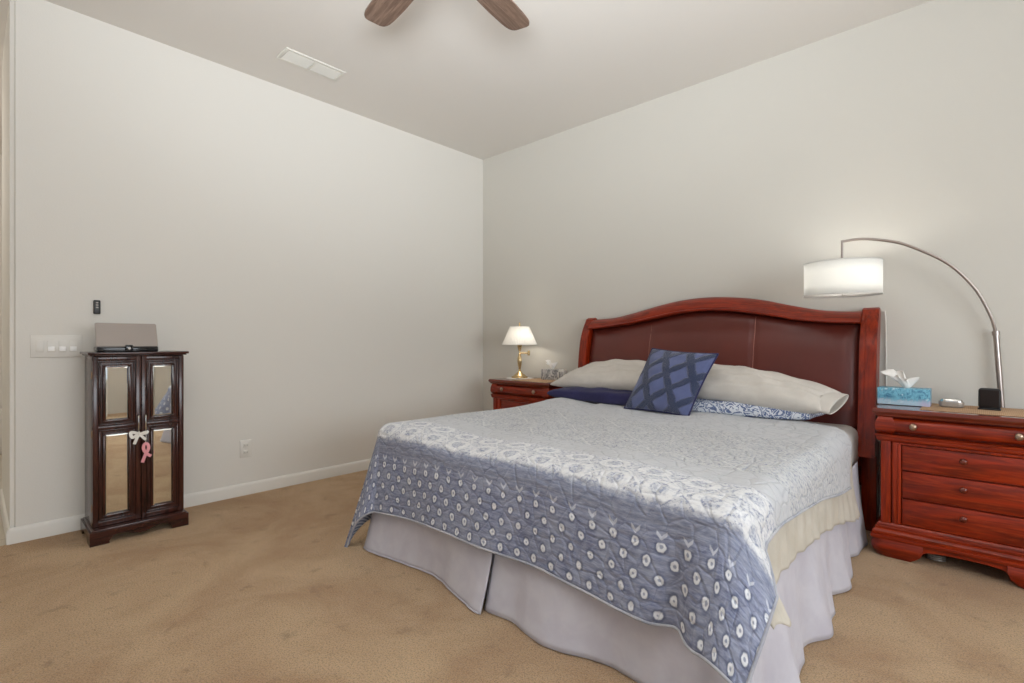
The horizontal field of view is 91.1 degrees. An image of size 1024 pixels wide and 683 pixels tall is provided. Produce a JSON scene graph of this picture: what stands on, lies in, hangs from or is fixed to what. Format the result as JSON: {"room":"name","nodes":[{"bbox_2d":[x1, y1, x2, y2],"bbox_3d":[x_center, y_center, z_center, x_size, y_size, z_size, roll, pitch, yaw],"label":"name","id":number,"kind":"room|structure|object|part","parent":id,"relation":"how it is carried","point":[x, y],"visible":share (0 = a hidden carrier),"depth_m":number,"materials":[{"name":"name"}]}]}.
{"room":"bedroom","nodes":[
{"label":"bedroom","id":0,"kind":"room"},
{"bbox_2d":[0,155,1,407],"bbox_3d":[-6.123,-0.414,4.504,0.100,3.069,3.437,0,0,43],"label":"wall","id":1,"kind":"structure","parent":0,"point":[0,155],"depth_m":5.26,"materials":[{"name":"paint"}]},
{"bbox_2d":[0,408,1,453],"bbox_3d":[-5.889,0.910,4.388,0.400,0.420,2.987,0,0,43],"label":"trim","id":2,"kind":"structure","parent":1,"relation":"attached to","point":[0,408],"depth_m":4.98,"materials":[{"name":"paint"}]},
{"bbox_2d":[2,0,482,527],"bbox_3d":[-1.928,-0.414,4.517,1.150,3.069,3.704,0,0,43],"label":"wall","id":3,"kind":"structure","parent":0,"point":[317,265],"depth_m":3.53,"materials":[{"name":"paint"}]},
{"bbox_2d":[0,454,5,545],"bbox_3d":[-4.881,1.172,3.208,3.684,0.096,3.437,0,0,43],"label":"trim","id":4,"kind":"structure","parent":3,"relation":"attached to","point":[2,534],"depth_m":3.08,"materials":[{"name":"beige wood"}]},
{"bbox_2d":[0,489,9,544],"bbox_3d":[-3.173,1.077,3.136,1.112,0.087,0.014,0,0,43],"label":"baseboard","id":5,"kind":"structure","parent":3,"relation":"attached to","point":[6,526],"depth_m":2.98,"materials":[{"name":"paint"}]},
{"bbox_2d":[30,335,81,357],"bbox_3d":[-2.636,0.031,2.905,0.013,0.126,0.219,0,0,43],"label":"light switch","id":6,"kind":"object","parent":3,"relation":"attached to","point":[40,345],"visible":1,"depth_m":2.90,"materials":[{"name":"white plastic"}]},
{"bbox_2d":[93,300,100,313],"bbox_3d":[-2.510,-0.205,3.036,0.018,0.084,0.034,0,0,43],"label":"remote control","id":7,"kind":"object","parent":3,"relation":"attached to","point":[96,303],"visible":1,"depth_m":3.03,"materials":[{"name":"black plastic"}]},
{"bbox_2d":[9,459,370,544],"bbox_3d":[-1.537,1.077,4.082,0.014,0.087,3.606,0,0,43],"label":"baseboard","id":8,"kind":"structure","parent":3,"relation":"attached to","point":[34,531],"depth_m":3.55,"materials":[{"name":"paint"}]},
{"bbox_2d":[240,439,251,457],"bbox_3d":[-1.938,0.784,3.655,0.009,0.126,0.080,0,0,43],"label":"wall outlet","id":9,"kind":"object","parent":3,"relation":"attached to","point":[245,445],"visible":1,"depth_m":3.65,"materials":[{"name":"white plastic"}]},
{"bbox_2d":[0,0,931,159],"bbox_3d":[-1.403,-1.999,2.088,10.300,0.100,6.541,0,0,43],"label":"ceiling","id":10,"kind":"structure","parent":0,"point":[448,73],"depth_m":3.31,"materials":[{"name":"paint"}]},
{"bbox_2d":[276,47,345,80],"bbox_3d":[-1.410,-1.943,3.540,0.170,0.012,0.430,0,0,43],"label":"ceiling vent","id":11,"kind":"object","parent":10,"relation":"in","point":[291,56],"visible":1,"depth_m":3.52,"materials":[{"name":"white plastic"}]},
{"bbox_2d":[364,0,528,30],"bbox_3d":[-0.304,-1.764,2.107,1.230,0.369,1.239,0,0,43],"label":"ceiling fan","id":12,"kind":"object","parent":10,"relation":"hanging from","point":[383,13],"visible":1,"depth_m":2.48,"materials":[{"name":"brown wood"}]},
{"bbox_3d":[-0.544,-1.632,2.371,0.148,0.017,0.516,0,0,-40],"label":"fan blade","id":13,"kind":"part","parent":12,"relation":"part of","materials":[{"name":"brown wood"}]},
{"bbox_3d":[-0.088,-1.632,2.399,0.148,0.017,0.516,0,0,32],"label":"fan blade","id":14,"kind":"part","parent":12,"relation":"part of","materials":[{"name":"brown wood"}]},
{"bbox_2d":[0,470,1023,682],"bbox_3d":[-0.055,1.170,0.832,6.615,0.100,6.541,0,0,43],"label":"floor","id":15,"kind":"structure","parent":0,"point":[265,586],"depth_m":2.06,"materials":[{"name":"beige carpet"}]},
{"bbox_2d":[80,351,188,547],"bbox_3d":[-2.252,0.592,3.008,0.344,1.057,0.479,0,0,43],"label":"jewelry armoire","id":16,"kind":"object","parent":15,"relation":"on","point":[125,392],"visible":0.99,"depth_m":2.91,"materials":[{"name":"brown wood"}]},
{"bbox_3d":[-2.245,0.561,2.855,0.020,0.947,0.218,0,0,43],"label":"door","id":17,"kind":"part","parent":16,"relation":"part of","materials":[{"name":"brown wood"}]},
{"bbox_3d":[-2.250,0.295,2.860,0.006,0.366,0.170,0,0,43],"label":"panel","id":18,"kind":"part","parent":16,"relation":"part of","materials":[{"name":"brown wood"}]},
{"bbox_3d":[-2.250,0.751,2.860,0.006,0.513,0.170,0,0,43],"label":"panel","id":19,"kind":"part","parent":16,"relation":"part of","materials":[{"name":"brown wood"}]},
{"bbox_2d":[105,366,128,419],"bbox_3d":[-2.246,0.295,2.856,0.004,0.306,0.110,0,0,43],"label":"mirror","id":20,"kind":"object","parent":16,"relation":"attached to","point":[116,377],"depth_m":2.85,"materials":[{"name":"clear glass"}]},
{"bbox_2d":[105,433,128,514],"bbox_3d":[-2.246,0.751,2.856,0.004,0.453,0.110,0,0,43],"label":"mirror","id":21,"kind":"object","parent":16,"relation":"attached to","point":[116,444],"depth_m":2.85,"materials":[{"name":"clear glass"}]},
{"bbox_3d":[-2.244,0.295,2.854,0.014,0.360,0.164,0,0,43],"label":"door moulding","id":22,"kind":"part","parent":16,"relation":"part of","materials":[{"name":"brown wood"}]},
{"bbox_3d":[-2.244,0.751,2.854,0.014,0.507,0.164,0,0,43],"label":"door moulding","id":23,"kind":"part","parent":16,"relation":"part of","materials":[{"name":"brown wood"}]},
{"bbox_2d":[94,323,157,351],"bbox_3d":[-2.262,-0.021,2.946,0.161,0.166,0.290,0,0,43],"label":"dock","id":24,"kind":"object","parent":16,"relation":"on","point":[110,337],"visible":0.99,"depth_m":2.92,"materials":[{"name":"black plastic"}]},
{"bbox_3d":[-2.163,0.480,2.907,0.033,0.108,0.008,0,0,43],"label":"handle","id":25,"kind":"part","parent":16,"relation":"part of","materials":[{"name":"silver metal"}]},
{"bbox_2d":[129,430,148,444],"bbox_3d":[-2.151,0.554,2.894,0.016,0.081,0.094,0,0,43],"label":"ribbon bow","id":26,"kind":"object","parent":16,"relation":"attached to","point":[137,435],"visible":1,"depth_m":2.89,"materials":[{"name":"white fabric"}]},
{"bbox_3d":[-2.140,0.480,2.932,0.033,0.108,0.008,0,0,43],"label":"handle","id":27,"kind":"part","parent":16,"relation":"part of","materials":[{"name":"silver metal"}]},
{"bbox_2d":[141,442,151,462],"bbox_3d":[-2.126,0.614,2.920,0.011,0.184,0.055,0,0,43],"label":"ribbon","id":28,"kind":"object","parent":16,"relation":"hanging from","point":[147,444],"visible":1,"depth_m":2.91,"materials":[{"name":"pink fabric"}]},
{"bbox_3d":[-2.097,0.561,3.015,0.020,0.947,0.212,0,0,43],"label":"door","id":29,"kind":"part","parent":16,"relation":"part of","materials":[{"name":"brown wood"}]},
{"bbox_3d":[-2.096,0.295,3.014,0.014,0.360,0.158,0,0,43],"label":"door moulding","id":30,"kind":"part","parent":16,"relation":"part of","materials":[{"name":"brown wood"}]},
{"bbox_3d":[-2.096,0.751,3.014,0.014,0.507,0.158,0,0,43],"label":"door moulding","id":31,"kind":"part","parent":16,"relation":"part of","materials":[{"name":"brown wood"}]},
{"bbox_2d":[153,365,172,415],"bbox_3d":[-2.097,0.295,3.015,0.004,0.306,0.104,0,0,43],"label":"mirror","id":32,"kind":"object","parent":16,"relation":"attached to","point":[162,374],"depth_m":3.01,"materials":[{"name":"clear glass"}]},
{"bbox_2d":[153,428,172,504],"bbox_3d":[-2.097,0.751,3.015,0.004,0.453,0.104,0,0,43],"label":"mirror","id":33,"kind":"object","parent":16,"relation":"attached to","point":[162,437],"depth_m":3.01,"materials":[{"name":"clear glass"}]},
{"bbox_3d":[-2.102,0.751,3.019,0.006,0.513,0.164,0,0,43],"label":"panel","id":34,"kind":"part","parent":16,"relation":"part of","materials":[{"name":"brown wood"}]},
{"bbox_3d":[-2.102,0.295,3.019,0.006,0.366,0.164,0,0,43],"label":"panel","id":35,"kind":"part","parent":16,"relation":"part of","materials":[{"name":"brown wood"}]},
{"bbox_2d":[488,377,562,409],"bbox_3d":[0.194,0.735,4.541,0.736,0.770,0.463,0,0,43],"label":"nightstand","id":36,"kind":"object","parent":15,"relation":"on","point":[506,393],"visible":0.33,"depth_m":4.42,"materials":[{"name":"brown wood"}]},
{"bbox_3d":[0.080,0.738,4.420,0.646,0.434,0.055,0,0,43],"label":"frame","id":37,"kind":"part","parent":36,"relation":"part of","materials":[{"name":"brown wood"}]},
{"bbox_3d":[0.080,0.600,4.419,0.470,0.123,0.036,0,0,43],"label":"drawer","id":38,"kind":"part","parent":36,"relation":"part of","materials":[{"name":"brown wood"}]},
{"bbox_3d":[0.203,0.503,4.552,0.690,0.040,0.434,0,0,43],"label":"waist moulding","id":39,"kind":"part","parent":36,"relation":"part of","materials":[{"name":"brown wood"}]},
{"bbox_2d":[507,377,532,378],"bbox_3d":[0.072,0.348,4.718,0.262,0.003,0.262,0,0,43],"label":"doily","id":40,"kind":"object","parent":36,"relation":"on","point":[507,377],"visible":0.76,"depth_m":4.64,"materials":[{"name":"white fabric"}]},
{"bbox_2d":[502,322,536,377],"bbox_3d":[0.072,0.084,4.718,0.334,0.525,0.334,0,0,43],"label":"table lamp","id":41,"kind":"object","parent":40,"relation":"on","point":[519,335],"visible":1,"depth_m":4.63,"materials":[{"name":"gold metal"}]},
{"bbox_3d":[0.072,0.148,4.718,0.048,0.275,0.048,0,0,43],"label":"lamp stem","id":42,"kind":"part","parent":41,"relation":"part of","materials":[{"name":"gold metal"}]},
{"bbox_3d":[0.072,-0.050,4.718,0.334,0.173,0.334,0,0,43],"label":"shade trim","id":43,"kind":"part","parent":41,"relation":"part of","materials":[{"name":"white fabric"}]},
{"bbox_3d":[0.072,-0.050,4.718,0.330,0.168,0.330,0,0,43],"label":"lamp shade","id":44,"kind":"part","parent":41,"relation":"part of","materials":[{"name":"white fabric"}]},
{"bbox_3d":[0.090,0.437,4.430,0.558,0.074,0.106,0,0,43],"label":"frieze drawer","id":45,"kind":"part","parent":36,"relation":"part of","materials":[{"name":"brown wood"}]},
{"bbox_2d":[516,378,554,382],"bbox_3d":[0.279,0.348,4.464,0.360,0.002,0.370,0,0,43],"label":"table runner","id":46,"kind":"object","parent":36,"relation":"on","point":[534,379],"visible":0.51,"depth_m":4.42,"materials":[{"name":"beige fabric"}]},
{"bbox_2d":[541,360,564,379],"bbox_3d":[0.366,0.260,4.530,0.194,0.175,0.115,0,0,39],"label":"tissue box","id":47,"kind":"object","parent":46,"relation":"on","point":[546,374],"visible":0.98,"depth_m":4.50,"materials":[{"name":"cardboard"}]},
{"bbox_2d":[558,369,566,378],"bbox_3d":[0.445,0.299,4.403,0.062,0.096,0.051,0,0,43],"label":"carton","id":48,"kind":"object","parent":46,"relation":"on","point":[561,372],"visible":0.57,"depth_m":4.39,"materials":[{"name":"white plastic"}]},
{"bbox_2d":[578,297,880,530],"bbox_3d":[0.708,0.400,2.936,2.095,1.441,2.191,0,0,43],"label":"headboard","id":49,"kind":"object","parent":15,"relation":"on","point":[839,351],"visible":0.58,"depth_m":3.27,"materials":[{"name":"brown wood"}]},
{"bbox_3d":[0.635,0.232,4.331,0.086,0.867,0.251,0,0,43],"label":"headboard post","id":50,"kind":"part","parent":49,"relation":"part of","materials":[{"name":"brown wood"}]},
{"bbox_2d":[547,386,631,405],"bbox_3d":[0.746,0.405,3.762,0.920,0.154,0.440,0,0,43],"label":"pillow","id":51,"kind":"object","parent":49,"relation":"on","point":[597,395],"visible":0.47,"depth_m":3.65,"materials":[{"name":"blue fabric"}]},
{"bbox_2d":[550,359,645,390],"bbox_3d":[0.757,0.261,3.826,0.352,0.245,0.936,0,0,-45],"label":"pillow","id":52,"kind":"object","parent":51,"relation":"on","point":[618,374],"visible":0.56,"depth_m":3.73,"materials":[{"name":"beige fabric"}]},
{"bbox_2d":[344,397,851,682],"bbox_3d":[0.476,0.798,2.638,2.203,0.733,1.899,0,0,43],"label":"quilt","id":53,"kind":"object","parent":49,"relation":"on","point":[660,519],"visible":0.98,"depth_m":1.90,"materials":[{"name":"blue fabric"}]},
{"bbox_2d":[624,348,718,415],"bbox_3d":[1.003,0.254,3.213,0.585,0.415,0.228,0,0,43],"label":"throw cushion","id":54,"kind":"object","parent":53,"relation":"on","point":[669,382],"visible":0.98,"depth_m":3.13,"materials":[{"name":"blue fabric"}]},
{"bbox_2d":[363,462,867,682],"bbox_3d":[0.561,0.893,2.726,2.102,0.446,1.950,0,0,43],"label":"bed skirt","id":55,"kind":"object","parent":49,"relation":"hanging from","point":[556,615],"visible":0.49,"depth_m":1.88,"materials":[{"name":"white fabric"}]},
{"bbox_3d":[-0.431,0.917,2.456,1.004,0.395,0.195,0,0,43],"label":"skirt panel","id":56,"kind":"part","parent":55,"relation":"part of","materials":[{"name":"white fabric"}]},
{"bbox_3d":[-0.070,0.917,2.139,0.180,0.394,0.016,0,0,43],"label":"skirt panel","id":57,"kind":"part","parent":55,"relation":"part of","materials":[{"name":"white fabric"}]},
{"bbox_3d":[0.291,0.917,1.734,1.069,0.394,0.106,0,0,43],"label":"skirt panel","id":58,"kind":"part","parent":55,"relation":"part of","materials":[{"name":"white fabric"}]},
{"bbox_3d":[1.302,0.892,2.101,0.164,0.444,1.852,0,0,43],"label":"skirt panel","id":59,"kind":"part","parent":55,"relation":"part of","materials":[{"name":"white fabric"}]},
{"bbox_3d":[1.368,0.152,3.644,1.927,0.742,0.145,0,0,43],"label":"leather panel","id":60,"kind":"part","parent":49,"relation":"part of","materials":[{"name":"brown leather"}]},
{"bbox_3d":[1.399,-0.209,3.677,1.929,0.223,0.143,0,0,43],"label":"rail","id":61,"kind":"part","parent":49,"relation":"part of","materials":[{"name":"brown wood"}]},
{"bbox_2d":[692,398,823,420],"bbox_3d":[1.469,0.408,3.101,0.840,0.135,0.420,0,0,43],"label":"pillow","id":62,"kind":"object","parent":49,"relation":"on","point":[700,405],"visible":0.42,"depth_m":2.96,"materials":[{"name":"blue fabric"}]},
{"bbox_2d":[697,364,848,413],"bbox_3d":[1.479,0.284,3.048,0.343,0.266,0.893,0,0,-40],"label":"pillow","id":63,"kind":"object","parent":62,"relation":"on","point":[740,384],"visible":0.8,"depth_m":2.91,"materials":[{"name":"beige fabric"}]},
{"bbox_2d":[767,454,859,628],"bbox_3d":[1.192,0.686,2.009,0.249,0.438,1.677,0,0,43],"label":"sheet","id":64,"kind":"object","parent":49,"relation":"hanging from","point":[796,535],"visible":0.35,"depth_m":1.86,"materials":[{"name":"beige fabric"}]},
{"bbox_3d":[0.666,0.615,2.862,1.900,0.240,2.025,0,0,43],"label":"mattress","id":65,"kind":"part","parent":49,"relation":"part of","materials":[{"name":"white fabric"}]},
{"bbox_3d":[1.424,0.388,3.704,1.935,0.965,0.040,0,0,43],"label":"panel","id":66,"kind":"part","parent":49,"relation":"part of","materials":[{"name":"brown wood"}]},
{"bbox_3d":[2.104,0.232,2.961,0.086,0.867,0.251,0,0,43],"label":"headboard post","id":67,"kind":"part","parent":49,"relation":"part of","materials":[{"name":"brown wood"}]},
{"bbox_3d":[2.138,0.810,2.997,0.074,0.620,0.100,0,0,43],"label":"leg","id":68,"kind":"part","parent":49,"relation":"part of","materials":[{"name":"brown wood"}]},
{"bbox_2d":[803,238,1004,407],"bbox_3d":[2.252,0.270,2.659,1.231,1.700,0.380,0,0,25],"label":"arc floor lamp","id":69,"kind":"object","parent":15,"relation":"on","point":[841,277],"visible":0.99,"depth_m":2.69,"materials":[{"name":"silver metal"}]},
{"bbox_3d":[1.867,-0.508,2.840,0.052,0.120,0.052,0,0,43],"label":"shade stem","id":70,"kind":"part","parent":69,"relation":"part of","materials":[{"name":"silver metal"}]},
{"bbox_2d":[806,292,879,296],"bbox_3d":[1.867,-0.265,2.840,0.368,0.002,0.368,0,0,43],"label":"diffuser","id":71,"kind":"object","parent":69,"relation":"attached to","point":[808,294],"depth_m":2.85,"materials":[{"name":"white plastic"}]},
{"bbox_3d":[1.867,-0.350,2.840,0.374,0.184,0.374,0,0,43],"label":"lamp shade","id":72,"kind":"part","parent":69,"relation":"part of","materials":[{"name":"white fabric"}]},
{"bbox_3d":[2.220,-0.299,2.747,0.733,0.561,0.022,0,0,14],"label":"arc arm","id":73,"kind":"part","parent":69,"relation":"part of","materials":[{"name":"silver metal"}]},
{"bbox_2d":[926,553,945,561],"bbox_3d":[2.171,1.102,2.570,0.080,0.030,0.066,0,0,43],"label":"cable coil","id":74,"kind":"object","parent":15,"relation":"on","point":[941,558],"visible":0.76,"depth_m":2.55,"materials":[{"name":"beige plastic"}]},
{"bbox_2d":[870,404,1023,588],"bbox_3d":[2.302,0.735,2.555,0.736,0.770,0.463,0,0,43],"label":"nightstand","id":75,"kind":"object","parent":15,"relation":"on","point":[952,483],"visible":1,"depth_m":2.44,"materials":[{"name":"brown wood"}]},
{"bbox_2d":[877,369,931,406],"bbox_3d":[2.161,0.252,2.765,0.226,0.191,0.133,0,0,43],"label":"tissue box","id":76,"kind":"object","parent":75,"relation":"on","point":[908,395],"visible":1,"depth_m":2.73,"materials":[{"name":"cardboard"}]},
{"bbox_3d":[2.017,0.433,2.524,0.032,0.036,0.029,0,0,43],"label":"knob","id":77,"kind":"part","parent":75,"relation":"part of","materials":[{"name":"beige"}]},
{"bbox_3d":[2.305,0.988,2.557,0.730,0.084,0.456,0,0,43],"label":"plinth moulding","id":78,"kind":"part","parent":75,"relation":"part of","materials":[{"name":"brown wood"}]},
{"bbox_3d":[2.312,0.503,2.565,0.690,0.040,0.434,0,0,43],"label":"waist moulding","id":79,"kind":"part","parent":75,"relation":"part of","materials":[{"name":"brown wood"}]},
{"bbox_3d":[2.189,0.738,2.433,0.646,0.434,0.055,0,0,43],"label":"frame","id":80,"kind":"part","parent":75,"relation":"part of","materials":[{"name":"brown wood"}]},
{"bbox_3d":[2.199,0.437,2.444,0.558,0.074,0.106,0,0,43],"label":"frieze drawer","id":81,"kind":"part","parent":75,"relation":"part of","materials":[{"name":"brown wood"}]},
{"bbox_3d":[2.189,0.876,2.433,0.470,0.130,0.036,0,0,43],"label":"drawer","id":82,"kind":"part","parent":75,"relation":"part of","materials":[{"name":"brown wood"}]},
{"bbox_3d":[2.189,0.736,2.433,0.470,0.134,0.036,0,0,43],"label":"drawer","id":83,"kind":"part","parent":75,"relation":"part of","materials":[{"name":"brown wood"}]},
{"bbox_3d":[2.189,0.600,2.433,0.470,0.123,0.036,0,0,43],"label":"drawer","id":84,"kind":"part","parent":75,"relation":"part of","materials":[{"name":"brown wood"}]},
{"bbox_3d":[2.165,0.856,2.408,0.032,0.032,0.029,0,0,43],"label":"knob","id":85,"kind":"part","parent":75,"relation":"part of","materials":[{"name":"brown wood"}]},
{"bbox_3d":[2.165,0.716,2.408,0.032,0.032,0.029,0,0,43],"label":"knob","id":86,"kind":"part","parent":75,"relation":"part of","materials":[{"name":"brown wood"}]},
{"bbox_3d":[2.165,0.580,2.408,0.032,0.032,0.029,0,0,43],"label":"knob","id":87,"kind":"part","parent":75,"relation":"part of","materials":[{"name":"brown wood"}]},
{"bbox_2d":[920,403,1023,416],"bbox_3d":[2.380,0.348,2.526,0.487,0.002,0.370,0,0,43],"label":"table runner","id":88,"kind":"object","parent":75,"relation":"on","point":[935,406],"visible":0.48,"depth_m":2.51,"materials":[{"name":"beige fabric"}]},
{"bbox_2d":[938,398,964,407],"bbox_3d":[2.306,0.325,2.635,0.104,0.045,0.060,0,0,43],"label":"clock","id":89,"kind":"object","parent":88,"relation":"on","point":[943,402],"visible":1,"depth_m":2.62,"materials":[{"name":"silver plastic"}]},
{"bbox_3d":[2.306,0.310,2.635,0.092,0.017,0.054,0,0,43],"label":"case lid","id":90,"kind":"part","parent":89,"relation":"part of","materials":[{"name":"silver metal"}]},
{"bbox_2d":[977,388,1001,410],"bbox_3d":[2.414,0.293,2.538,0.052,0.108,0.086,0,0,-43],"label":"alarm clock","id":91,"kind":"object","parent":88,"relation":"on","point":[988,398],"visible":1,"depth_m":2.53,"materials":[{"name":"black plastic"}]},
{"bbox_3d":[2.292,0.433,2.268,0.032,0.036,0.029,0,0,43],"label":"knob","id":92,"kind":"part","parent":75,"relation":"part of","materials":[{"name":"beige"}]},
{"bbox_2d":[483,0,1023,511],"bbox_3d":[2.141,-0.414,3.187,6.615,3.069,0.100,0,0,43],"label":"wall","id":93,"kind":"structure","parent":0,"point":[906,126],"depth_m":3.31,"materials":[{"name":"paint"}]},
{"bbox_2d":[884,311,886,385],"bbox_3d":[2.240,0.455,3.010,0.015,1.270,0.010,0,0,43],"label":"power cord","id":94,"kind":"object","parent":93,"relation":"attached to","point":[884,311],"visible":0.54,"depth_m":3.01,"materials":[{"name":"white plastic"}]}
]}

